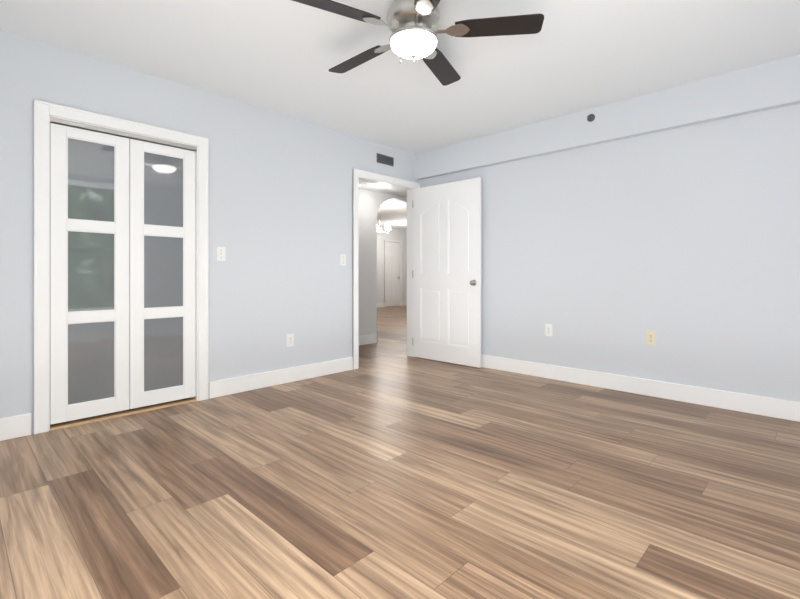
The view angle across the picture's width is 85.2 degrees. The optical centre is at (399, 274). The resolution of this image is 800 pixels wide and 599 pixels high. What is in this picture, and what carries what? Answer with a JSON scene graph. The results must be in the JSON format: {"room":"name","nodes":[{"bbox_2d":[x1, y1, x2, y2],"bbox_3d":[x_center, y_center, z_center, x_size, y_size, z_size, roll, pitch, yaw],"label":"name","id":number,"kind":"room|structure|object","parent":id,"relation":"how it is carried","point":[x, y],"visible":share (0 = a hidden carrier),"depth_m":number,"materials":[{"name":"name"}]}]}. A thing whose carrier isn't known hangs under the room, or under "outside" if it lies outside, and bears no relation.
{"room":"empty bedroom","nodes":[
{"label":"empty bedroom","id":0,"kind":"room"},
{"bbox_2d":[0,30,418,433],"bbox_3d":[-1.422,-0.240,3.740,0.120,2.480,4.890,0,0,44],"label":"wall","id":1,"kind":"structure","parent":0,"point":[281,208],"depth_m":3.70,"materials":[{"name":"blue paint"}]},
{"bbox_2d":[33,99,208,434],"bbox_3d":[-1.966,-0.050,3.159,0.144,2.100,1.081,0,0,44],"label":"door frame","id":2,"kind":"structure","parent":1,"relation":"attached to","point":[196,397],"depth_m":3.07,"materials":[{"name":"white wood"}]},
{"bbox_2d":[0,357,352,440],"bbox_3d":[-1.744,0.932,3.309,0.015,0.135,3.582,0,0,44],"label":"baseboard","id":3,"kind":"structure","parent":1,"relation":"attached to","point":[12,427],"depth_m":3.79,"materials":[{"name":"white wood"}]},
{"bbox_2d":[217,247,225,260],"bbox_3d":[-1.472,-0.174,3.588,0.019,0.116,0.072,0,0,44],"label":"light switch","id":4,"kind":"object","parent":1,"relation":"attached to","point":[221,253],"visible":1,"depth_m":3.59,"materials":[{"name":"white plastic"}]},
{"bbox_2d":[287,334,293,346],"bbox_3d":[-1.024,0.608,4.061,0.008,0.116,0.072,0,0,44],"label":"outlet","id":5,"kind":"object","parent":1,"relation":"attached to","point":[290,339],"visible":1,"depth_m":4.06,"materials":[{"name":"white plastic"}]},
{"bbox_2d":[340,254,345,265],"bbox_3d":[-0.585,-0.156,4.508,0.019,0.116,0.072,0,0,44],"label":"light switch","id":6,"kind":"object","parent":1,"relation":"attached to","point":[342,259],"visible":1,"depth_m":4.50,"materials":[{"name":"white plastic"}]},
{"bbox_2d":[377,153,393,165],"bbox_3d":[-0.167,-1.310,4.948,0.010,0.100,0.260,0,0,44],"label":"air vent","id":7,"kind":"object","parent":1,"relation":"in","point":[385,159],"visible":1,"depth_m":4.94,"materials":[{"name":"silver metal"}]},
{"bbox_2d":[353,168,419,369],"bbox_3d":[-0.171,-0.065,5.020,0.144,2.129,1.058,0,0,44],"label":"door frame","id":8,"kind":"structure","parent":1,"relation":"attached to","point":[357,173],"depth_m":4.86,"materials":[{"name":"white wood"}]},
{"bbox_2d":[412,177,480,367],"bbox_3d":[0.513,-0.027,4.970,0.950,2.030,0.143,0,0,43],"label":"entry door","id":9,"kind":"structure","parent":8,"relation":"attached to","point":[446,273],"depth_m":4.92,"materials":[{"name":"white wood"}]},
{"bbox_2d":[359,189,406,335],"bbox_3d":[0.058,-0.240,6.932,0.120,2.480,4.400,0,0,44],"label":"arch","id":10,"kind":"object","parent":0,"point":[370,202],"visible":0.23,"depth_m":6.31,"materials":[{"name":"white paint"}]},
{"bbox_2d":[359,181,406,196],"bbox_3d":[0.472,-1.355,6.533,1.030,0.250,4.400,0,0,44],"label":"ceiling soffit","id":11,"kind":"structure","parent":0,"point":[382,188],"depth_m":6.26,"materials":[{"name":"white paint"}]},
{"bbox_2d":[377,227,406,302],"bbox_3d":[-2.224,-0.240,11.841,0.120,2.480,8.300,0,0,44],"label":"wall","id":12,"kind":"structure","parent":0,"point":[397,234],"depth_m":13.62,"materials":[{"name":"white paint"}]},
{"bbox_2d":[377,303,384,307],"bbox_3d":[-2.768,0.932,11.179,0.015,0.135,6.590,0,0,44],"label":"baseboard","id":13,"kind":"structure","parent":12,"relation":"attached to","point":[378,304],"depth_m":13.42,"materials":[{"name":"white wood"}]},
{"bbox_2d":[386,242,399,306],"bbox_3d":[-0.241,-0.025,13.843,0.143,2.030,0.630,0,0,44],"label":"hall door","id":14,"kind":"structure","parent":12,"relation":"in","point":[392,273],"depth_m":13.82,"materials":[{"name":"white wood"}]},
{"bbox_2d":[384,240,401,306],"bbox_3d":[-0.214,-0.050,13.821,0.024,2.100,0.760,0,0,44],"label":"door frame","id":15,"kind":"structure","parent":12,"relation":"attached to","point":[385,270],"depth_m":13.77,"materials":[{"name":"white wood"}]},
{"bbox_2d":[0,305,799,598],"bbox_3d":[0.330,1.050,6.969,10.720,0.100,11.970,0,0,44],"label":"floor","id":16,"kind":"structure","parent":0,"point":[389,468],"depth_m":1.97,"materials":[{"name":"brown wood"}]},
{"bbox_2d":[50,398,196,430],"bbox_3d":[-1.952,0.993,3.146,0.075,0.014,0.913,0,0,44],"label":"threshold","id":17,"kind":"object","parent":16,"relation":"on","point":[104,417],"visible":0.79,"depth_m":3.08,"materials":[{"name":"beige wood"}]},
{"bbox_2d":[359,334,376,344],"bbox_3d":[-0.879,0.932,5.863,0.015,0.135,1.560,0,0,44],"label":"baseboard","id":18,"kind":"structure","parent":16,"relation":"on","point":[367,339],"depth_m":6.28,"materials":[{"name":"white wood"}]},
{"bbox_2d":[0,0,799,229],"bbox_3d":[0.330,-1.530,6.969,10.720,0.100,11.970,0,0,44],"label":"ceiling","id":19,"kind":"structure","parent":0,"point":[283,57],"depth_m":2.89,"materials":[{"name":"white paint"}]},
{"bbox_2d":[377,204,390,233],"bbox_3d":[-0.406,-1.177,9.074,0.462,0.605,0.480,0,0,44],"label":"chandelier","id":20,"kind":"object","parent":19,"relation":"hanging from","point":[387,228],"visible":0.58,"depth_m":9.06,"materials":[{"name":"white glass"}]},
{"bbox_2d":[292,0,543,85],"bbox_3d":[0.036,-1.298,2.417,1.274,0.363,1.330,0,0,44],"label":"ceiling fan","id":21,"kind":"object","parent":19,"relation":"hanging from","point":[412,25],"visible":1,"depth_m":2.32,"materials":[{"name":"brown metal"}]},
{"bbox_2d":[419,104,799,401],"bbox_3d":[1.831,-0.240,3.916,4.320,2.480,0.120,0,0,44],"label":"wall","id":22,"kind":"structure","parent":0,"point":[683,243],"depth_m":3.56,"materials":[{"name":"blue paint"}]},
{"bbox_2d":[545,324,552,335],"bbox_3d":[1.438,0.532,4.206,0.072,0.116,0.008,0,0,44],"label":"electrical outlet","id":23,"kind":"object","parent":22,"relation":"attached to","point":[548,329],"visible":1,"depth_m":4.20,"materials":[{"name":"white plastic"}]},
{"bbox_2d":[415,54,799,179],"bbox_3d":[1.722,-1.325,3.889,4.200,0.310,0.070,0,0,44],"label":"beam","id":24,"kind":"structure","parent":22,"relation":"attached to","point":[766,86],"depth_m":3.61,"materials":[{"name":"white paint"}]},
{"bbox_2d":[587,114,594,121],"bbox_3d":[1.684,-1.395,3.849,0.068,0.068,0.041,0,0,44],"label":"sprinkler","id":25,"kind":"object","parent":24,"relation":"attached to","point":[590,117],"visible":1,"depth_m":3.85,"materials":[{"name":"silver metal"}]},
{"bbox_2d":[481,354,799,421],"bbox_3d":[1.741,0.932,3.909,4.200,0.135,0.015,0,0,44],"label":"baseboard","id":26,"kind":"structure","parent":22,"relation":"attached to","point":[764,406],"depth_m":3.55,"materials":[{"name":"white wood"}]},
{"bbox_2d":[646,331,655,345],"bbox_3d":[2.072,0.521,3.594,0.072,0.116,0.008,0,0,44],"label":"electrical outlet","id":27,"kind":"object","parent":22,"relation":"attached to","point":[650,337],"visible":1,"depth_m":3.59,"materials":[{"name":"beige plastic"}]}
]}

